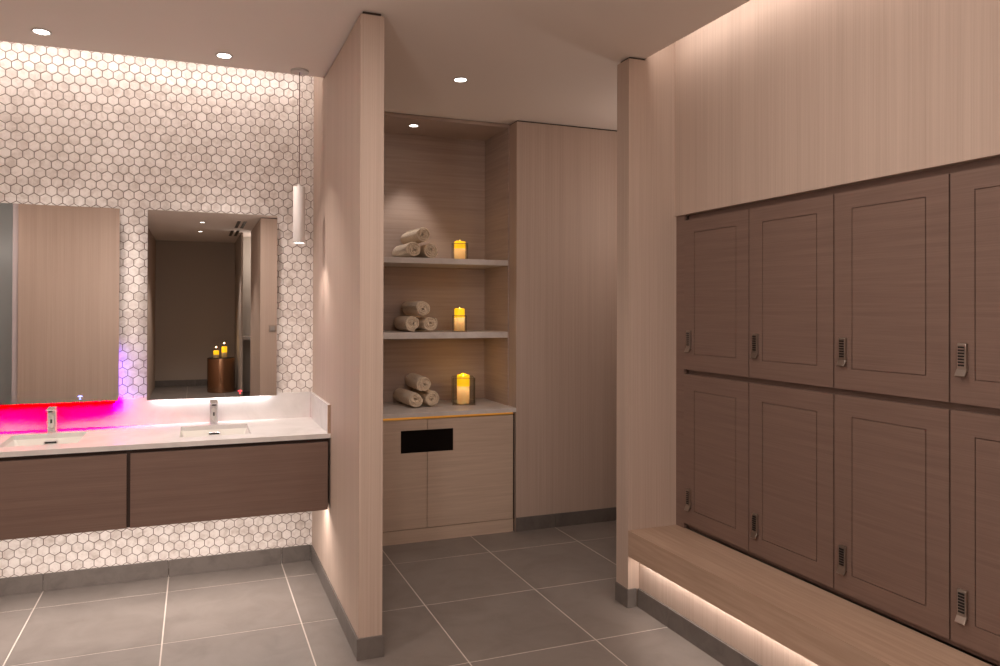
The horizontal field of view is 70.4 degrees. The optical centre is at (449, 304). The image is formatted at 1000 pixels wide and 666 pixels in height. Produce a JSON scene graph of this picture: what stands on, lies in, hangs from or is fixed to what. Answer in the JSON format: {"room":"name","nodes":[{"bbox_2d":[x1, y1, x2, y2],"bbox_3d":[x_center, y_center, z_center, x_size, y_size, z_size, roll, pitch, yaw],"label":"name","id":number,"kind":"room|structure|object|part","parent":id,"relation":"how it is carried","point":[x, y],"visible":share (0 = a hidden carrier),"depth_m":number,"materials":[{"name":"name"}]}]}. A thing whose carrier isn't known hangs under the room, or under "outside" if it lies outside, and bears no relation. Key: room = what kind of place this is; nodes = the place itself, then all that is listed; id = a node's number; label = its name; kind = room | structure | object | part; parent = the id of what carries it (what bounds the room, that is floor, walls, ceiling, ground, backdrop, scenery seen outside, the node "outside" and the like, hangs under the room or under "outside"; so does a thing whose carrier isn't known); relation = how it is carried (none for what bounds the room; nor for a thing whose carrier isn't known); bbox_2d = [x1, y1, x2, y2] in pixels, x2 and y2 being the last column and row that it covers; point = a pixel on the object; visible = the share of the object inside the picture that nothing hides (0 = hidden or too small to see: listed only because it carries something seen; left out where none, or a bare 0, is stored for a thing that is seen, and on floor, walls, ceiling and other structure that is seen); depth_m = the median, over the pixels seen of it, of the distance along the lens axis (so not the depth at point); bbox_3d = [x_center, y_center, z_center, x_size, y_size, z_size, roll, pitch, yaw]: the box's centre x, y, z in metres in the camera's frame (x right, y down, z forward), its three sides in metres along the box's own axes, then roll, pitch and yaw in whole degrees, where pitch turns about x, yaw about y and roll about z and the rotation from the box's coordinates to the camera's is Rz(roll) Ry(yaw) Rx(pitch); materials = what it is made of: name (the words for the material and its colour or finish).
{"room":"changing room","nodes":[
{"label":"changing room","id":0,"kind":"room"},
{"bbox_2d":[0,41,313,577],"bbox_3d":[-2.354,-0.027,3.649,3.254,3.020,0.120,0,0,-20],"label":"wall","id":1,"kind":"structure","parent":0,"point":[135,135],"depth_m":3.85,"materials":[{"name":"white tile"}]},
{"bbox_2d":[0,203,119,405],"bbox_3d":[-2.083,-0.002,3.658,0.680,1.024,0.045,0,0,-20],"label":"mirror","id":2,"kind":"object","parent":1,"relation":"attached to","point":[59,265],"visible":1,"depth_m":3.65,"materials":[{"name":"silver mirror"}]},
{"bbox_2d":[0,392,309,431],"bbox_3d":[-1.702,0.575,3.808,1.882,0.146,0.018,0,0,-20],"label":"backsplash","id":3,"kind":"structure","parent":1,"relation":"attached to","point":[125,411],"depth_m":3.83,"materials":[{"name":"white stone"}]},
{"bbox_2d":[0,545,310,596],"bbox_3d":[-2.338,1.437,3.580,3.238,0.090,0.009,0,0,-20],"label":"baseboard","id":4,"kind":"structure","parent":1,"relation":"attached to","point":[17,585],"depth_m":3.83,"materials":[{"name":"grey tile"}]},
{"bbox_2d":[0,438,327,539],"bbox_3d":[-1.602,0.852,3.537,1.890,0.362,0.592,0,0,-20],"label":"vanity cabinet","id":5,"kind":"object","parent":1,"relation":"attached to","point":[54,494],"visible":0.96,"depth_m":3.31,"materials":[{"name":"brown wood"}]},
{"bbox_3d":[-1.945,0.858,3.110,0.954,0.343,0.021,0,0,-20],"label":"drawer","id":6,"kind":"part","parent":5,"relation":"part of","materials":[{"name":"brown wood"}]},
{"bbox_2d":[0,392,330,457],"bbox_3d":[-1.597,0.586,3.539,1.898,0.170,0.594,0,0,-20],"label":"countertop","id":7,"kind":"structure","parent":5,"relation":"on","point":[125,423],"depth_m":3.71,"materials":[{"name":"white stone"}]},
{"bbox_2d":[4,436,82,446],"bbox_3d":[-1.951,0.722,3.402,0.370,0.106,0.370,0,0,-20],"label":"sink basin","id":8,"kind":"object","parent":7,"relation":"in","point":[62,440],"visible":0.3,"depth_m":3.54,"materials":[{"name":"white ceramic"}]},
{"bbox_2d":[45,406,57,431],"bbox_3d":[-2.022,0.581,3.584,0.052,0.130,0.103,0,0,-20],"label":"faucet","id":9,"kind":"object","parent":7,"relation":"on","point":[52,411],"visible":1,"depth_m":3.58,"materials":[{"name":"silver metal"}]},
{"bbox_3d":[-2.022,0.590,3.586,0.025,0.065,0.008,0,0,-20],"label":"sensor plate","id":10,"kind":"part","parent":9,"relation":"part of","materials":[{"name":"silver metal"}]},
{"bbox_2d":[209,399,218,423],"bbox_3d":[-1.286,0.585,3.849,0.052,0.130,0.103,0,0,-20],"label":"faucet","id":11,"kind":"object","parent":7,"relation":"on","point":[213,403],"visible":1,"depth_m":3.85,"materials":[{"name":"silver metal"}]},
{"bbox_3d":[-1.286,0.594,3.851,0.025,0.065,0.008,0,0,-20],"label":"sensor plate","id":12,"kind":"part","parent":11,"relation":"part of","materials":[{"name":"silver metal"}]},
{"bbox_2d":[180,428,248,436],"bbox_3d":[-1.218,0.726,3.666,0.378,0.106,0.370,0,0,-20],"label":"sink basin","id":13,"kind":"object","parent":7,"relation":"in","point":[233,431],"visible":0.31,"depth_m":3.81,"materials":[{"name":"white ceramic"}]},
{"bbox_3d":[-1.052,0.862,3.432,0.914,0.343,0.021,0,0,-20],"label":"drawer","id":14,"kind":"part","parent":5,"relation":"part of","materials":[{"name":"brown wood"}]},
{"bbox_2d":[147,210,276,399],"bbox_3d":[-1.314,0.002,3.935,0.680,1.024,0.045,0,0,-20],"label":"mirror","id":15,"kind":"object","parent":1,"relation":"attached to","point":[212,277],"visible":1,"depth_m":3.91,"materials":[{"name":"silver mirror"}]},
{"bbox_2d":[311,11,383,659],"bbox_3d":[-0.677,-0.020,3.934,0.110,3.020,2.039,0,0,-20],"label":"wall","id":16,"kind":"structure","parent":0,"point":[348,180],"depth_m":3.11,"materials":[{"name":"brown wood"}]},
{"bbox_2d":[357,635,383,660],"bbox_3d":[-0.335,1.440,2.970,0.114,0.090,0.008,0,0,-20],"label":"baseboard","id":17,"kind":"structure","parent":16,"relation":"attached to","point":[371,647],"depth_m":2.97,"materials":[{"name":"beige ceramic"}]},
{"bbox_2d":[0,520,723,665],"bbox_3d":[0.344,1.478,-0.472,6.644,0.020,11.394,0,0,-20],"label":"floor","id":18,"kind":"structure","parent":0,"point":[488,627],"depth_m":3.37,"materials":[{"name":"grey tile"}]},
{"bbox_2d":[1,527,666,665],"bbox_3d":[0.323,1.499,-0.475,6.700,0.059,11.500,0,0,-20],"label":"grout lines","id":19,"kind":"structure","parent":18,"relation":"in","point":[555,527],"depth_m":3.33,"materials":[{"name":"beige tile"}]},
{"bbox_2d":[382,412,513,545],"bbox_3d":[-0.238,1.101,4.717,1.238,0.788,0.522,0,0,-20],"label":"storage cabinet","id":20,"kind":"object","parent":18,"relation":"on","point":[451,476],"visible":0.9,"depth_m":4.52,"materials":[{"name":"brown wood"}]},
{"bbox_3d":[-0.441,1.064,4.377,0.622,0.684,0.020,0,0,-20],"label":"door","id":21,"kind":"part","parent":20,"relation":"part of","materials":[{"name":"brown wood"}]},
{"bbox_3d":[-0.159,0.720,4.482,1.224,0.006,0.016,0,0,-20],"label":"brass trim","id":22,"kind":"part","parent":20,"relation":"part of","materials":[{"name":"brown metal"}]},
{"bbox_2d":[383,398,515,418],"bbox_3d":[-0.236,0.692,4.713,1.242,0.028,0.531,0,0,-20],"label":"countertop","id":23,"kind":"structure","parent":20,"relation":"on","point":[482,405],"depth_m":4.63,"materials":[{"name":"grey stone"}]},
{"bbox_2d":[394,388,422,406],"bbox_3d":[-0.284,0.625,4.789,0.106,0.096,0.338,0,0,-23],"label":"rolled towel","id":24,"kind":"object","parent":23,"relation":"on","point":[410,398],"visible":1,"depth_m":4.67,"materials":[{"name":"fabric"}]},
{"bbox_2d":[412,388,438,405],"bbox_3d":[-0.174,0.619,4.842,0.099,0.100,0.338,0,0,-21],"label":"rolled towel","id":25,"kind":"object","parent":23,"relation":"on","point":[429,397],"visible":0.77,"depth_m":4.70,"materials":[{"name":"fabric"}]},
{"bbox_2d":[405,373,430,390],"bbox_3d":[-0.220,0.522,4.817,0.099,0.094,0.338,0,0,-18],"label":"rolled towel","id":26,"kind":"object","parent":25,"relation":"on","point":[416,381],"visible":1,"depth_m":4.68,"materials":[{"name":"fabric"}]},
{"bbox_2d":[452,376,474,404],"bbox_3d":[0.091,0.587,4.866,0.153,0.186,0.153,0,0,-3],"label":"candle holder","id":27,"kind":"object","parent":23,"relation":"on","point":[452,376],"visible":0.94,"depth_m":4.84,"materials":[{"name":"clear glass"}]},
{"bbox_2d":[457,373,469,403],"bbox_3d":[0.091,0.574,4.866,0.086,0.204,0.086,0,0,-3],"label":"pillar candle","id":28,"kind":"object","parent":27,"relation":"in","point":[463,379],"visible":1,"depth_m":4.83,"materials":[{"name":"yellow wax"}]},
{"bbox_3d":[0.134,1.067,4.584,0.594,0.684,0.020,0,0,-20],"label":"door","id":29,"kind":"part","parent":20,"relation":"part of","materials":[{"name":"brown wood"}]},
{"bbox_2d":[0,0,749,129],"bbox_3d":[0.537,-1.434,-0.438,5.900,0.354,11.200,0,0,-20],"label":"ceiling","id":30,"kind":"structure","parent":0,"point":[541,61],"depth_m":3.27,"materials":[{"name":"white paint"}]},
{"bbox_2d":[31,28,51,35],"bbox_3d":[-1.858,-1.242,3.216,0.086,0.004,0.086,0,0,-20],"label":"recessed light","id":31,"kind":"object","parent":30,"relation":"in","point":[39,31],"visible":1,"depth_m":3.21,"materials":[{"name":"grey ceramic"}]},
{"bbox_2d":[215,53,232,58],"bbox_3d":[-1.122,-1.238,3.513,0.086,0.004,0.086,0,0,-20],"label":"recessed light","id":32,"kind":"object","parent":30,"relation":"in","point":[219,55],"visible":1,"depth_m":3.51,"materials":[{"name":"grey ceramic"}]},
{"bbox_2d":[291,68,308,243],"bbox_3d":[-0.796,-0.782,3.732,0.094,0.911,0.094,0,0,-20],"label":"pendant lamp","id":33,"kind":"object","parent":30,"relation":"hanging from","point":[298,191],"visible":1,"depth_m":3.71,"materials":[{"name":"white metal"}]},
{"bbox_3d":[-0.797,-0.483,3.731,0.063,0.312,0.063,0,0,-20],"label":"lamp shade","id":34,"kind":"part","parent":33,"relation":"part of","materials":[{"name":"white glass"}]},
{"bbox_3d":[-0.795,-0.933,3.733,0.005,0.592,0.005,0,0,-20],"label":"cord","id":35,"kind":"part","parent":33,"relation":"part of","materials":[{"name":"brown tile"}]},
{"bbox_2d":[453,77,467,82],"bbox_3d":[0.057,-1.232,3.870,0.086,0.004,0.086,0,0,-20],"label":"recessed light","id":36,"kind":"object","parent":30,"relation":"in","point":[458,79],"visible":1,"depth_m":3.87,"materials":[{"name":"grey ceramic"}]},
{"bbox_2d":[383,112,509,404],"bbox_3d":[-0.262,-0.276,4.799,1.245,1.908,0.462,0,0,-20],"label":"wall niche","id":37,"kind":"object","parent":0,"point":[447,177],"visible":0.45,"depth_m":5.03,"materials":[{"name":"brown wood"}]},
{"bbox_2d":[383,330,507,338],"bbox_3d":[-0.224,0.199,4.784,1.160,0.041,0.410,0,0,-20],"label":"niche shelf","id":38,"kind":"object","parent":37,"relation":"attached to","point":[417,334],"visible":0.54,"depth_m":4.66,"materials":[{"name":"grey stone"}]},
{"bbox_2d":[394,316,418,331],"bbox_3d":[-0.293,0.124,4.746,0.097,0.101,0.338,0,0,-18],"label":"rolled towel","id":39,"kind":"object","parent":38,"relation":"on","point":[407,323],"visible":1,"depth_m":4.60,"materials":[{"name":"fabric"}]},
{"bbox_2d":[415,317,437,330],"bbox_3d":[-0.189,0.126,4.796,0.103,0.092,0.338,0,0,-23],"label":"rolled towel","id":40,"kind":"object","parent":38,"relation":"on","point":[425,323],"visible":0.65,"depth_m":4.65,"materials":[{"name":"fabric"}]},
{"bbox_2d":[401,301,429,315],"bbox_3d":[-0.235,0.023,4.771,0.103,0.097,0.338,0,0,-21],"label":"rolled towel","id":41,"kind":"object","parent":40,"relation":"on","point":[421,308],"visible":1,"depth_m":4.64,"materials":[{"name":"fabric"}]},
{"bbox_2d":[452,315,466,331],"bbox_3d":[0.064,0.125,4.806,0.097,0.109,0.097,0,0,0],"label":"candle holder","id":42,"kind":"object","parent":38,"relation":"on","point":[452,315],"visible":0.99,"depth_m":4.76,"materials":[{"name":"clear glass"}]},
{"bbox_2d":[454,307,464,330],"bbox_3d":[0.065,0.094,4.806,0.070,0.162,0.070,0,0,0],"label":"pillar candle","id":43,"kind":"object","parent":42,"relation":"in","point":[459,321],"visible":1,"depth_m":4.78,"materials":[{"name":"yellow wax"}]},
{"bbox_2d":[384,257,507,268],"bbox_3d":[-0.223,-0.287,4.787,1.160,0.037,0.410,0,0,-20],"label":"niche shelf","id":44,"kind":"object","parent":37,"relation":"attached to","point":[388,261],"visible":0.56,"depth_m":4.69,"materials":[{"name":"beige wood"}]},
{"bbox_2d":[392,242,419,256],"bbox_3d":[-0.296,-0.363,4.752,0.103,0.095,0.338,0,0,-21],"label":"rolled towel","id":45,"kind":"object","parent":44,"relation":"on","point":[411,249],"visible":0.99,"depth_m":4.62,"materials":[{"name":"fabric"}]},
{"bbox_2d":[400,227,429,243],"bbox_3d":[-0.237,-0.461,4.778,0.099,0.101,0.338,0,0,-23],"label":"rolled towel","id":46,"kind":"object","parent":45,"relation":"on","point":[422,234],"visible":0.92,"depth_m":4.64,"materials":[{"name":"fabric"}]},
{"bbox_2d":[414,243,437,257],"bbox_3d":[-0.175,-0.357,4.808,0.096,0.098,0.338,0,0,-17],"label":"rolled towel","id":47,"kind":"object","parent":44,"relation":"on","point":[429,250],"visible":0.79,"depth_m":4.66,"materials":[{"name":"fabric"}]},
{"bbox_2d":[452,243,467,258],"bbox_3d":[0.067,-0.360,4.809,0.111,0.111,0.111,0,0,0],"label":"candle holder","id":48,"kind":"object","parent":44,"relation":"on","point":[452,243],"visible":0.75,"depth_m":4.79,"materials":[{"name":"clear glass"}]},
{"bbox_2d":[454,241,464,258],"bbox_3d":[0.067,-0.377,4.809,0.076,0.136,0.076,0,0,0],"label":"pillar candle","id":49,"kind":"object","parent":48,"relation":"in","point":[459,249],"visible":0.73,"depth_m":4.78,"materials":[{"name":"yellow wax"}]},
{"bbox_2d":[477,120,616,530],"bbox_3d":[0.933,0.139,5.228,1.300,2.726,0.693,0,0,-20],"label":"wall","id":50,"kind":"structure","parent":0,"point":[563,178],"depth_m":4.80,"materials":[{"name":"brown wood"}]},
{"bbox_2d":[516,507,615,531],"bbox_3d":[1.001,1.455,4.874,1.198,0.090,0.009,0,0,-20],"label":"baseboard","id":51,"kind":"structure","parent":50,"relation":"attached to","point":[604,514],"depth_m":4.79,"materials":[{"name":"grey ceramic"}]},
{"bbox_2d":[616,43,748,605],"bbox_3d":[1.446,-0.015,3.752,1.236,3.020,0.103,0,0,-20],"label":"wall","id":52,"kind":"structure","parent":0,"point":[646,220],"depth_m":3.54,"materials":[{"name":"brown wood"}]},
{"bbox_2d":[615,582,627,607],"bbox_3d":[0.858,1.447,3.530,0.008,0.090,0.109,0,0,-20],"label":"baseboard","id":53,"kind":"structure","parent":52,"relation":"attached to","point":[621,593],"depth_m":3.52,"materials":[{"name":"beige ceramic"}]},
{"bbox_2d":[627,588,636,607],"bbox_3d":[0.897,1.447,3.489,0.052,0.090,0.008,0,0,-20],"label":"baseboard","id":54,"kind":"structure","parent":52,"relation":"attached to","point":[632,593],"depth_m":3.49,"materials":[{"name":"beige ceramic"}]},
{"bbox_2d":[639,563,817,665],"bbox_3d":[1.633,1.314,1.639,0.044,0.340,3.989,0,0,-20],"label":"wall","id":55,"kind":"structure","parent":0,"point":[754,644],"depth_m":2.96,"materials":[{"name":"brown wood"}]},
{"bbox_2d":[638,588,761,665],"bbox_3d":[1.607,1.439,1.624,0.014,0.090,3.978,0,0,-20],"label":"baseboard","id":56,"kind":"structure","parent":55,"relation":"attached to","point":[724,653],"depth_m":3.10,"materials":[{"name":"grey ceramic"}]},
{"bbox_2d":[628,525,991,665],"bbox_3d":[1.693,1.169,1.661,0.294,0.128,3.988,0,0,-20],"label":"bench","id":57,"kind":"object","parent":55,"relation":"attached to","point":[822,627],"visible":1,"depth_m":2.66,"materials":[{"name":"brown wood"}]},
{"bbox_2d":[684,374,751,550],"bbox_3d":[1.438,0.715,3.392,0.462,0.742,0.436,0,0,-20],"label":"locker","id":58,"kind":"object","parent":57,"relation":"on","point":[716,410],"visible":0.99,"depth_m":3.30,"materials":[{"name":"brown wood"}]},
{"bbox_2d":[684,209,748,376],"bbox_3d":[1.440,-0.050,3.396,0.462,0.742,0.436,0,0,-20],"label":"locker","id":59,"kind":"object","parent":58,"relation":"on","point":[716,247],"visible":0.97,"depth_m":3.30,"materials":[{"name":"brown wood"}]},
{"bbox_2d":[749,383,834,587],"bbox_3d":[1.587,0.713,2.977,0.462,0.742,0.436,0,0,-20],"label":"locker","id":60,"kind":"object","parent":57,"relation":"on","point":[791,430],"visible":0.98,"depth_m":2.88,"materials":[{"name":"brown wood"}]},
{"bbox_3d":[1.316,0.999,3.065,0.015,0.025,0.031,0,0,-20],"label":"thumb pull","id":61,"kind":"part","parent":60,"relation":"part of","materials":[{"name":"silver metal"}]},
{"bbox_2d":[749,194,833,387],"bbox_3d":[1.589,-0.052,2.981,0.462,0.742,0.436,0,0,-20],"label":"locker","id":62,"kind":"object","parent":60,"relation":"on","point":[791,244],"visible":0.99,"depth_m":2.89,"materials":[{"name":"brown wood"}]},
{"bbox_3d":[1.319,0.219,3.069,0.015,0.025,0.031,0,0,-20],"label":"thumb pull","id":63,"kind":"part","parent":62,"relation":"part of","materials":[{"name":"silver metal"}]},
{"bbox_2d":[834,394,952,638],"bbox_3d":[1.736,0.711,2.562,0.462,0.742,0.436,0,0,-20],"label":"locker","id":64,"kind":"object","parent":57,"relation":"on","point":[892,459],"visible":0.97,"depth_m":2.46,"materials":[{"name":"brown wood"}]},
{"bbox_3d":[1.466,0.997,2.650,0.015,0.025,0.031,0,0,-20],"label":"thumb pull","id":65,"kind":"part","parent":64,"relation":"part of","materials":[{"name":"silver metal"}]},
{"bbox_2d":[834,174,950,401],"bbox_3d":[1.739,-0.054,2.566,0.462,0.742,0.436,0,0,-20],"label":"locker","id":66,"kind":"object","parent":64,"relation":"on","point":[892,241],"visible":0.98,"depth_m":2.47,"materials":[{"name":"brown wood"}]},
{"bbox_3d":[1.468,0.217,2.654,0.015,0.025,0.031,0,0,-20],"label":"thumb pull","id":67,"kind":"part","parent":66,"relation":"part of","materials":[{"name":"silver metal"}]},
{"bbox_2d":[951,410,999,660],"bbox_3d":[1.886,0.710,2.147,0.462,0.742,0.436,0,0,-20],"label":"locker","id":68,"kind":"object","parent":57,"relation":"on","point":[975,437],"visible":1,"depth_m":2.21,"materials":[{"name":"brown wood"}]},
{"bbox_3d":[1.615,0.995,2.235,0.015,0.025,0.031,0,0,-20],"label":"thumb pull","id":69,"kind":"part","parent":68,"relation":"part of","materials":[{"name":"silver metal"}]},
{"bbox_2d":[950,164,999,408],"bbox_3d":[1.888,-0.056,2.151,0.462,0.742,0.436,0,0,-20],"label":"locker","id":70,"kind":"object","parent":68,"relation":"on","point":[974,193],"visible":1,"depth_m":2.21,"materials":[{"name":"brown wood"}]},
{"bbox_3d":[1.617,0.215,2.240,0.015,0.025,0.031,0,0,-20],"label":"thumb pull","id":71,"kind":"part","parent":70,"relation":"part of","materials":[{"name":"silver metal"}]},
{"bbox_2d":[674,0,999,665],"bbox_3d":[2.937,-0.035,-0.649,0.514,3.020,9.189,0,0,-20],"label":"wall","id":72,"kind":"structure","parent":0,"point":[775,99],"depth_m":2.72,"materials":[{"name":"brown wood"}]},
{"bbox_2d":[676,157,999,665],"bbox_3d":[1.479,0.328,2.731,0.040,1.563,1.839,0,0,-20],"label":"trim","id":73,"kind":"structure","parent":72,"relation":"attached to","point":[680,371],"depth_m":3.01,"materials":[{"name":"brown wood"}]}
]}

